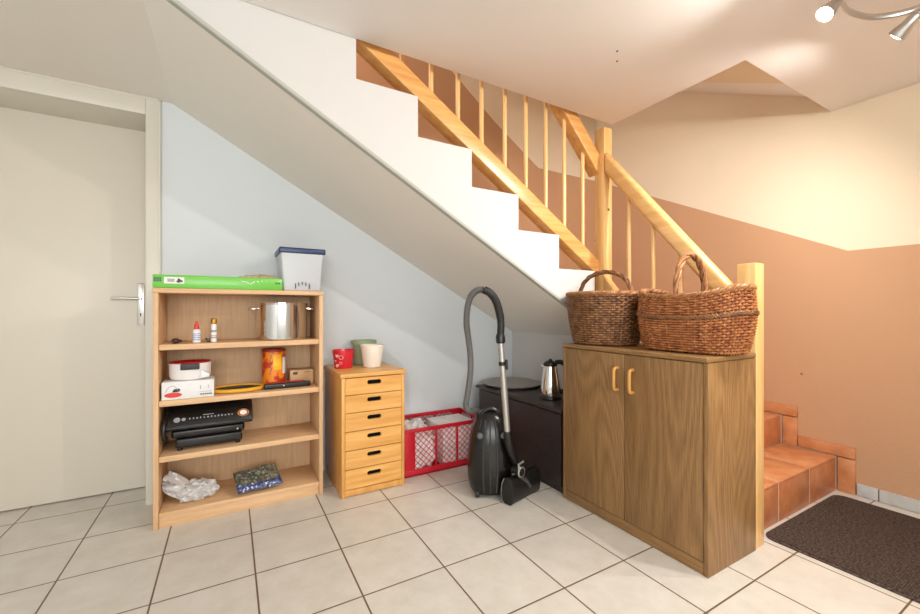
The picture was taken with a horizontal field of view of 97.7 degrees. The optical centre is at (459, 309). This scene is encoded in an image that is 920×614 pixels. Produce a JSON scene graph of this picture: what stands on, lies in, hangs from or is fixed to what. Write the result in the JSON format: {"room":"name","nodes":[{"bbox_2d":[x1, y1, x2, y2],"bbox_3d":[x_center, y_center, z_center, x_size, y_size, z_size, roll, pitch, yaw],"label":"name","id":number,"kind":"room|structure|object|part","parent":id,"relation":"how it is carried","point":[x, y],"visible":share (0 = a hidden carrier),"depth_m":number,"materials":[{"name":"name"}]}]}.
{"room":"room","nodes":[
{"label":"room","id":0,"kind":"room"},
{"bbox_2d":[161,51,595,469],"bbox_3d":[-0.190,-0.800,2.957,3.270,3.600,0.120,0,0,-30],"label":"wall","id":1,"kind":"structure","parent":0,"point":[225,213],"depth_m":2.65,"materials":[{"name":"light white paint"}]},
{"bbox_2d":[0,465,919,613],"bbox_3d":[0.085,1.050,0.395,5.540,0.100,5.600,0,0,-30],"label":"floor","id":2,"kind":"structure","parent":0,"point":[425,544],"depth_m":1.57,"materials":[{"name":"tile"}]},
{"bbox_2d":[152,288,323,530],"bbox_3d":[-1.140,0.450,2.129,0.749,1.100,0.302,0,0,-30],"label":"bookshelf","id":3,"kind":"object","parent":2,"relation":"on","point":[285,430],"visible":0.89,"depth_m":2.16,"materials":[{"name":"brown wood"}]},
{"bbox_3d":[-1.453,0.461,1.951,0.020,1.078,0.299,0,0,-30],"label":"panel","id":4,"kind":"part","parent":3,"relation":"part of","materials":[{"name":"brown wood"}]},
{"bbox_2d":[171,338,181,343],"bbox_3d":[-1.339,0.147,1.901,0.045,0.026,0.028,0,0,-30],"label":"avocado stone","id":5,"kind":"object","parent":3,"relation":"on","point":[175,340],"visible":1,"depth_m":1.89,"materials":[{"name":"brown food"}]},
{"bbox_2d":[161,375,214,400],"bbox_3d":[-1.317,0.377,1.958,0.206,0.082,0.143,0,0,-30],"label":"appliance box","id":6,"kind":"object","parent":3,"relation":"on","point":[170,389],"visible":0.96,"depth_m":1.90,"materials":[{"name":"white cardboard"}]},
{"bbox_2d":[164,393,181,397],"bbox_3d":[-1.333,0.397,1.867,0.068,0.023,0.001,0,0,-30],"label":"picture","id":7,"kind":"object","parent":6,"relation":"attached to","point":[166,395],"depth_m":1.87,"materials":[{"name":"red"}]},
{"bbox_2d":[168,359,211,380],"bbox_3d":[-1.313,0.292,1.958,0.176,0.086,0.143,0,0,-30],"label":"round container","id":8,"kind":"object","parent":6,"relation":"on","point":[193,369],"visible":1,"depth_m":1.91,"materials":[{"name":"white plastic"}]},
{"bbox_3d":[-1.279,0.270,1.905,0.076,0.028,0.015,0,0,-30],"label":"panel","id":9,"kind":"part","parent":8,"relation":"part of","materials":[{"name":"grey plastic"}]},
{"bbox_3d":[-1.233,0.308,1.943,0.041,0.040,0.023,0,0,-30],"label":"spout","id":10,"kind":"part","parent":8,"relation":"part of","materials":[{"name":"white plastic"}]},
{"bbox_2d":[162,471,219,502],"bbox_3d":[-1.320,0.855,1.981,0.233,0.147,0.154,0,0,-30],"label":"plastic bag","id":11,"kind":"object","parent":3,"relation":"on","point":[175,485],"visible":1,"depth_m":1.95,"materials":[{"name":"white plastic"}]},
{"bbox_2d":[192,321,200,342],"bbox_3d":[-1.276,0.107,1.948,0.036,0.104,0.036,0,0,-30],"label":"squeeze bottle","id":12,"kind":"object","parent":3,"relation":"on","point":[196,333],"visible":1,"depth_m":1.94,"materials":[{"name":"white plastic"}]},
{"bbox_2d":[192,333,200,339],"bbox_3d":[-1.276,0.130,1.948,0.036,0.032,0.036,0,0,-30],"label":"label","id":13,"kind":"object","parent":12,"relation":"attached to","point":[195,336],"depth_m":1.93,"materials":[{"name":"white paper"}]},
{"bbox_2d":[161,398,252,450],"bbox_3d":[-1.265,0.573,2.036,0.376,0.202,0.239,0,0,-30],"label":"grill","id":14,"kind":"object","parent":3,"relation":"on","point":[198,424],"visible":0.98,"depth_m":1.97,"materials":[{"name":"black plastic"}]},
{"bbox_3d":[-1.371,0.558,1.871,0.019,0.117,0.060,0,0,-19],"label":"handle","id":15,"kind":"part","parent":14,"relation":"part of","materials":[{"name":"black plastic"}]},
{"bbox_3d":[-1.274,0.592,2.049,0.305,0.039,0.198,0,0,-30],"label":"plate","id":16,"kind":"part","parent":14,"relation":"part of","materials":[{"name":"black plastic"}]},
{"bbox_3d":[-1.217,0.524,1.965,0.351,0.060,0.046,0,0,-30],"label":"control panel","id":17,"kind":"part","parent":14,"relation":"part of","materials":[{"name":"black plastic"}]},
{"bbox_3d":[-1.264,0.520,2.045,0.365,0.097,0.224,0,0,-30],"label":"lid","id":18,"kind":"part","parent":14,"relation":"part of","materials":[{"name":"black plastic"}]},
{"bbox_2d":[211,318,216,341],"bbox_3d":[-1.217,0.100,1.988,0.027,0.118,0.027,0,0,-30],"label":"bottle","id":19,"kind":"object","parent":3,"relation":"on","point":[213,320],"visible":1,"depth_m":1.98,"materials":[{"name":"white plastic"}]},
{"bbox_2d":[153,274,282,289],"bbox_3d":[-1.191,-0.132,2.014,0.545,0.062,0.120,0,0,-30],"label":"carton","id":20,"kind":"object","parent":3,"relation":"on","point":[159,280],"visible":0.94,"depth_m":1.95,"materials":[{"name":"green cardboard"}]},
{"bbox_2d":[239,274,279,278],"bbox_3d":[-1.052,-0.175,2.097,0.200,0.024,0.085,0,0,-30],"label":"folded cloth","id":21,"kind":"object","parent":20,"relation":"on","point":[259,275],"visible":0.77,"depth_m":2.06,"materials":[{"name":"beige fabric"}]},
{"bbox_3d":[-1.211,0.436,2.254,0.700,1.027,0.008,0,0,-30],"label":"panel","id":22,"kind":"part","parent":3,"relation":"part of","materials":[{"name":"brown wood"}]},
{"bbox_3d":[-1.138,0.940,2.127,0.700,0.020,0.283,0,0,-30],"label":"shelf","id":23,"kind":"part","parent":3,"relation":"part of","materials":[{"name":"brown wood"}]},
{"bbox_3d":[-1.139,0.687,2.128,0.700,0.026,0.281,0,0,-30],"label":"shelf","id":24,"kind":"part","parent":3,"relation":"part of","materials":[{"name":"brown wood"}]},
{"bbox_3d":[-1.139,0.432,2.128,0.700,0.026,0.281,0,0,-30],"label":"shelf","id":25,"kind":"part","parent":3,"relation":"part of","materials":[{"name":"brown wood"}]},
{"bbox_3d":[-1.139,0.173,2.128,0.700,0.026,0.281,0,0,-30],"label":"shelf","id":26,"kind":"part","parent":3,"relation":"part of","materials":[{"name":"brown wood"}]},
{"bbox_2d":[233,463,282,493],"bbox_3d":[-1.055,0.877,2.098,0.210,0.085,0.146,0,0,-40],"label":"sack","id":27,"kind":"object","parent":3,"relation":"on","point":[266,475],"visible":1,"depth_m":2.07,"materials":[{"name":"multicoloured plastic"}]},
{"bbox_2d":[214,380,309,393],"bbox_3d":[-1.057,0.402,2.143,0.474,0.030,0.174,0,0,-30],"label":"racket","id":28,"kind":"object","parent":3,"relation":"on","point":[246,387],"visible":0.91,"depth_m":2.12,"materials":[{"name":"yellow plastic"}]},
{"bbox_3d":[-0.927,0.404,2.161,0.230,0.028,0.028,0,0,-30],"label":"handle","id":29,"kind":"part","parent":28,"relation":"part of","materials":[{"name":"black plastic"}]},
{"bbox_2d":[261,347,285,383],"bbox_3d":[-1.033,0.316,2.229,0.123,0.204,0.123,0,0,-30],"label":"tin","id":30,"kind":"object","parent":3,"relation":"on","point":[273,359],"visible":0.82,"depth_m":2.18,"materials":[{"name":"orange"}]},
{"bbox_3d":[-1.033,0.222,2.229,0.123,0.015,0.123,0,0,-30],"label":"lid","id":31,"kind":"part","parent":30,"relation":"part of","materials":[{"name":"red metal"}]},
{"bbox_2d":[273,354,281,369],"bbox_3d":[-0.993,0.285,2.187,0.044,0.080,0.004,0,0,-44],"label":"print","id":32,"kind":"object","parent":30,"relation":"attached to","point":[277,358],"depth_m":2.19,"materials":[{"name":"paper"}]},
{"bbox_2d":[282,357,284,372],"bbox_3d":[-0.974,0.305,2.225,0.002,0.090,0.030,0,0,5],"label":"print","id":33,"kind":"object","parent":30,"relation":"attached to","point":[283,358],"depth_m":2.22,"materials":[{"name":"white paper"}]},
{"bbox_2d":[248,303,314,339],"bbox_3d":[-0.976,0.062,2.209,0.263,0.196,0.274,0,0,17],"label":"stock pot","id":34,"kind":"object","parent":3,"relation":"on","point":[275,321],"visible":1,"depth_m":2.10,"materials":[{"name":"silver metal"}]},
{"bbox_2d":[275,246,325,290],"bbox_3d":[-0.903,-0.216,2.265,0.236,0.232,0.248,0,0,-30],"label":"storage bin","id":35,"kind":"object","parent":3,"relation":"on","point":[300,269],"visible":0.86,"depth_m":2.17,"materials":[{"name":"white plastic"}]},
{"bbox_3d":[-0.903,-0.317,2.265,0.236,0.030,0.248,0,0,-30],"label":"lid","id":36,"kind":"part","parent":35,"relation":"part of","materials":[{"name":"blue plastic"}]},
{"bbox_2d":[288,367,312,382],"bbox_3d":[-0.912,0.378,2.303,0.123,0.080,0.096,0,0,-30],"label":"kraft box","id":37,"kind":"object","parent":3,"relation":"on","point":[306,373],"visible":0.83,"depth_m":2.27,"materials":[{"name":"brown cardboard"}]},
{"bbox_3d":[-0.827,0.461,2.310,0.020,1.078,0.299,0,0,-30],"label":"panel","id":38,"kind":"part","parent":3,"relation":"part of","materials":[{"name":"brown wood"}]},
{"bbox_2d":[324,361,405,498],"bbox_3d":[-0.572,0.670,2.384,0.370,0.660,0.425,0,0,-30],"label":"drawer unit","id":39,"kind":"object","parent":2,"relation":"on","point":[365,406],"visible":0.96,"depth_m":2.22,"materials":[{"name":"brown wood"}]},
{"bbox_2d":[332,349,353,368],"bbox_3d":[-0.684,0.286,2.357,0.126,0.106,0.126,0,0,-30],"label":"plant pot","id":40,"kind":"object","parent":39,"relation":"on","point":[342,358],"visible":1,"depth_m":2.31,"materials":[{"name":"red ceramic"}]},
{"bbox_2d":[351,339,376,364],"bbox_3d":[-0.608,0.266,2.539,0.160,0.148,0.160,0,0,-30],"label":"plant pot","id":41,"kind":"object","parent":39,"relation":"on","point":[356,343],"visible":0.6,"depth_m":2.48,"materials":[{"name":"green ceramic"}]},
{"bbox_2d":[360,344,383,367],"bbox_3d":[-0.525,0.274,2.402,0.136,0.131,0.136,0,0,-30],"label":"plant pot","id":42,"kind":"object","parent":39,"relation":"on","point":[371,353],"visible":1,"depth_m":2.35,"materials":[{"name":"beige ceramic"}]},
{"bbox_3d":[-0.475,0.907,2.215,0.315,0.102,0.016,0,0,-30],"label":"drawer","id":43,"kind":"part","parent":39,"relation":"part of","materials":[{"name":"brown wood"}]},
{"bbox_3d":[-0.475,0.803,2.215,0.315,0.097,0.016,0,0,-30],"label":"drawer","id":44,"kind":"part","parent":39,"relation":"part of","materials":[{"name":"brown wood"}]},
{"bbox_3d":[-0.475,0.703,2.215,0.315,0.097,0.016,0,0,-30],"label":"drawer","id":45,"kind":"part","parent":39,"relation":"part of","materials":[{"name":"brown wood"}]},
{"bbox_3d":[-0.475,0.603,2.215,0.315,0.095,0.016,0,0,-30],"label":"drawer","id":46,"kind":"part","parent":39,"relation":"part of","materials":[{"name":"brown wood"}]},
{"bbox_3d":[-0.475,0.505,2.215,0.315,0.092,0.016,0,0,-30],"label":"drawer","id":47,"kind":"part","parent":39,"relation":"part of","materials":[{"name":"brown wood"}]},
{"bbox_3d":[-0.475,0.411,2.215,0.315,0.088,0.016,0,0,-30],"label":"drawer","id":48,"kind":"part","parent":39,"relation":"part of","materials":[{"name":"brown wood"}]},
{"bbox_2d":[404,407,475,477],"bbox_3d":[-0.163,0.856,2.658,0.571,0.284,0.336,0,0,-30],"label":"crate","id":49,"kind":"object","parent":2,"relation":"on","point":[409,435],"visible":0.55,"depth_m":2.48,"materials":[{"name":"red plastic"}]},
{"bbox_2d":[404,418,434,468],"bbox_3d":[-0.286,0.843,2.587,0.252,0.288,0.300,0,0,-30],"label":"bundle","id":50,"kind":"object","parent":49,"relation":"on","point":[414,423],"visible":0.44,"depth_m":2.48,"materials":[{"name":"white fabric"}]},
{"bbox_2d":[427,413,472,463],"bbox_3d":[-0.055,0.862,2.701,0.260,0.248,0.258,0,0,-30],"label":"paper stack","id":51,"kind":"object","parent":49,"relation":"on","point":[445,419],"visible":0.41,"depth_m":2.59,"materials":[{"name":"white paper"}]},
{"bbox_2d":[144,0,855,529],"bbox_3d":[0.302,-0.070,2.145,3.223,2.141,1.779,0,0,-30],"label":"staircase","id":52,"kind":"structure","parent":2,"relation":"on","point":[285,91],"depth_m":1.91,"materials":[{"name":"grey paint"}]},
{"bbox_2d":[356,39,763,548],"bbox_3d":[0.308,-0.632,1.679,1.804,3.265,0.924,0,0,-30],"label":"stair railing","id":53,"kind":"object","parent":52,"relation":"attached to","point":[597,160],"visible":0.52,"depth_m":2.11,"materials":[{"name":"brown wood"}]},
{"bbox_3d":[0.113,-0.773,2.050,1.635,1.146,0.075,0,0,-30],"label":"rail","id":54,"kind":"part","parent":53,"relation":"part of","materials":[{"name":"brown wood"}]},
{"bbox_3d":[0.667,-1.073,2.370,0.355,0.509,0.080,0,0,-30],"label":"handrail","id":55,"kind":"part","parent":53,"relation":"part of","materials":[{"name":"brown wood"}]},
{"bbox_3d":[0.870,-0.396,2.440,0.072,1.392,0.072,0,0,-30],"label":"post","id":56,"kind":"part","parent":53,"relation":"part of","materials":[{"name":"brown wood"}]},
{"bbox_3d":[1.059,0.268,2.085,0.050,0.937,0.735,0,0,-30],"label":"rail","id":57,"kind":"part","parent":53,"relation":"part of","materials":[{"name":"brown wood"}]},
{"bbox_3d":[1.059,-0.442,2.085,0.060,0.990,0.735,0,0,-30],"label":"handrail","id":58,"kind":"part","parent":53,"relation":"part of","materials":[{"name":"brown wood"}]},
{"bbox_3d":[1.247,0.402,1.726,0.073,1.197,0.073,0,0,-30],"label":"post","id":59,"kind":"part","parent":53,"relation":"part of","materials":[{"name":"brown wood"}]},
{"bbox_2d":[463,286,539,505],"bbox_3d":[0.230,0.439,2.183,0.428,1.121,0.298,0,0,-1],"label":"vacuum cleaner","id":60,"kind":"object","parent":2,"relation":"on","point":[492,459],"visible":1,"depth_m":2.11,"materials":[{"name":"black plastic"}]},
{"bbox_3d":[0.166,0.559,2.187,0.128,0.066,0.019,0,0,-2],"label":"carry handle","id":61,"kind":"part","parent":60,"relation":"part of","materials":[{"name":"black plastic"}]},
{"bbox_3d":[0.173,0.009,2.069,0.125,0.261,0.048,0,0,-18],"label":"tube handle","id":62,"kind":"part","parent":60,"relation":"part of","materials":[{"name":"black plastic"}]},
{"bbox_2d":[476,384,562,492],"bbox_3d":[0.520,0.771,2.647,0.445,0.458,0.864,0,0,-30],"label":"base cabinet","id":63,"kind":"object","parent":2,"relation":"on","point":[536,424],"visible":0.52,"depth_m":2.37,"materials":[{"name":"black wood"}]},
{"bbox_2d":[483,377,540,388],"bbox_3d":[0.377,0.531,2.907,0.424,0.021,0.424,0,0,-30],"label":"round tray","id":64,"kind":"object","parent":63,"relation":"on","point":[512,382],"visible":0.86,"depth_m":2.92,"materials":[{"name":"grey metal"}]},
{"bbox_2d":[539,359,562,400],"bbox_3d":[0.565,0.421,2.464,0.156,0.241,0.145,0,0,-30],"label":"electric kettle","id":65,"kind":"object","parent":63,"relation":"on","point":[550,389],"visible":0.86,"depth_m":2.42,"materials":[{"name":"silver metal"}]},
{"bbox_3d":[0.554,0.322,2.463,0.086,0.043,0.086,0,0,-30],"label":"lid","id":66,"kind":"part","parent":65,"relation":"part of","materials":[{"name":"black plastic"}]},
{"bbox_3d":[0.622,0.407,2.450,0.085,0.207,0.027,0,0,11],"label":"handle","id":67,"kind":"part","parent":65,"relation":"part of","materials":[{"name":"black plastic"}]},
{"bbox_2d":[562,343,755,577],"bbox_3d":[0.875,0.589,1.899,0.390,0.822,0.754,0,0,-30],"label":"base cabinet","id":68,"kind":"object","parent":2,"relation":"on","point":[659,446],"visible":0.98,"depth_m":1.65,"materials":[{"name":"oak wood"}]},
{"bbox_3d":[0.708,0.600,2.226,0.354,0.800,0.018,0,0,-30],"label":"panel","id":69,"kind":"part","parent":68,"relation":"part of","materials":[{"name":"brown wood"}]},
{"bbox_3d":[0.657,0.575,1.974,0.018,0.746,0.364,0,0,-30],"label":"door","id":70,"kind":"part","parent":68,"relation":"part of","materials":[{"name":"brown wood"}]},
{"bbox_2d":[566,270,640,345],"bbox_3d":[0.760,-0.017,2.103,0.393,0.384,0.413,0,0,-30],"label":"wicker basket","id":71,"kind":"object","parent":68,"relation":"on","point":[600,317],"visible":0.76,"depth_m":1.95,"materials":[{"name":"brown wicker"}]},
{"bbox_3d":[0.751,-0.135,2.098,0.026,0.148,0.354,0,0,-30],"label":"handle","id":72,"kind":"part","parent":71,"relation":"part of","materials":[{"name":"brown wicker"}]},
{"bbox_3d":[0.709,0.315,1.835,0.039,0.115,0.015,0,0,-30],"label":"handle","id":73,"kind":"part","parent":68,"relation":"part of","materials":[{"name":"brown wood"}]},
{"bbox_3d":[0.750,0.315,1.764,0.039,0.115,0.015,0,0,-30],"label":"handle","id":74,"kind":"part","parent":68,"relation":"part of","materials":[{"name":"brown wood"}]},
{"bbox_3d":[0.835,0.575,1.665,0.018,0.746,0.344,0,0,-30],"label":"door","id":75,"kind":"part","parent":68,"relation":"part of","materials":[{"name":"brown wood"}]},
{"bbox_2d":[636,252,759,354],"bbox_3d":[1.006,-0.039,1.734,0.314,0.427,0.459,0,0,-30],"label":"wicker basket","id":76,"kind":"object","parent":68,"relation":"on","point":[723,320],"visible":1,"depth_m":1.58,"materials":[{"name":"brown wicker"}]},
{"bbox_3d":[1.001,-0.154,1.743,0.239,0.196,0.030,0,0,-30],"label":"handle","id":77,"kind":"part","parent":76,"relation":"part of","materials":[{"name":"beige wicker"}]},
{"bbox_3d":[1.072,0.600,1.591,0.354,0.800,0.018,0,0,-30],"label":"panel","id":78,"kind":"part","parent":68,"relation":"part of","materials":[{"name":"brown wood"}]},
{"bbox_2d":[766,495,919,603],"bbox_3d":[1.829,0.994,1.715,0.810,0.012,0.598,0,0,-30],"label":"door mat","id":79,"kind":"object","parent":2,"relation":"on","point":[879,546],"visible":1,"depth_m":1.73,"materials":[{"name":"brown carpet"}]},
{"bbox_2d":[0,0,919,124],"bbox_3d":[0.185,-1.172,0.221,5.340,0.164,5.000,0,0,-30],"label":"ceiling","id":80,"kind":"structure","parent":0,"point":[563,54],"depth_m":1.67,"materials":[{"name":"white paint"}]},
{"bbox_2d":[815,0,919,39],"bbox_3d":[1.518,-1.039,1.132,0.677,0.150,0.733,0,0,-30],"label":"ceiling spotlight","id":81,"kind":"object","parent":80,"relation":"attached to","point":[825,13],"visible":1,"depth_m":1.42,"materials":[{"name":"silver metal"}]},
{"bbox_3d":[1.240,-1.005,1.363,0.040,0.036,0.044,0,0,-30],"label":"bulb","id":82,"kind":"part","parent":81,"relation":"part of","materials":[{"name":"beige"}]},
{"bbox_2d":[680,60,805,96],"bbox_3d":[1.273,-1.698,2.746,0.940,1.034,1.700,0,0,-30],"label":"ceiling","id":83,"kind":"structure","parent":0,"point":[745,78],"depth_m":2.39,"materials":[{"name":"beige paint"}]},
{"bbox_2d":[596,83,919,499],"bbox_3d":[2.553,-0.800,1.578,0.120,3.600,5.000,0,0,-30],"label":"wall","id":84,"kind":"structure","parent":0,"point":[828,202],"depth_m":2.34,"materials":[{"name":"brown paint"}]},
{"bbox_2d":[856,483,919,513],"bbox_3d":[2.939,0.968,0.773,0.012,0.064,3.219,0,0,-30],"label":"baseboard","id":85,"kind":"structure","parent":84,"relation":"attached to","point":[910,504],"depth_m":2.06,"materials":[{"name":"tile"}]},
{"bbox_3d":[-2.589,-0.100,1.773,2.070,2.200,0.450,0,0,-30],"label":"wall","id":86,"kind":"structure","parent":0,"visible":0},
{"bbox_2d":[0,107,144,511],"bbox_3d":[-2.121,-0.005,2.048,0.915,1.998,0.106,0,0,-30],"label":"door","id":87,"kind":"structure","parent":86,"relation":"in","point":[72,192],"depth_m":2.10,"materials":[{"name":"beige paint"}]},
{"bbox_3d":[-1.819,-0.062,2.194,0.130,0.018,0.060,0,0,-30],"label":"lever","id":88,"kind":"part","parent":87,"relation":"part of","materials":[{"name":"silver metal"}]},
{"bbox_3d":[-1.785,-0.033,2.248,0.033,0.235,0.008,0,0,-30],"label":"handle plate","id":89,"kind":"part","parent":87,"relation":"part of","materials":[{"name":"silver metal"}]},
{"bbox_2d":[0,66,160,504],"bbox_3d":[-2.078,-0.045,1.966,1.030,2.090,0.322,0,0,-30],"label":"trim","id":90,"kind":"structure","parent":86,"relation":"attached to","point":[19,89],"depth_m":2.06,"materials":[{"name":"beige paint"}]}
]}

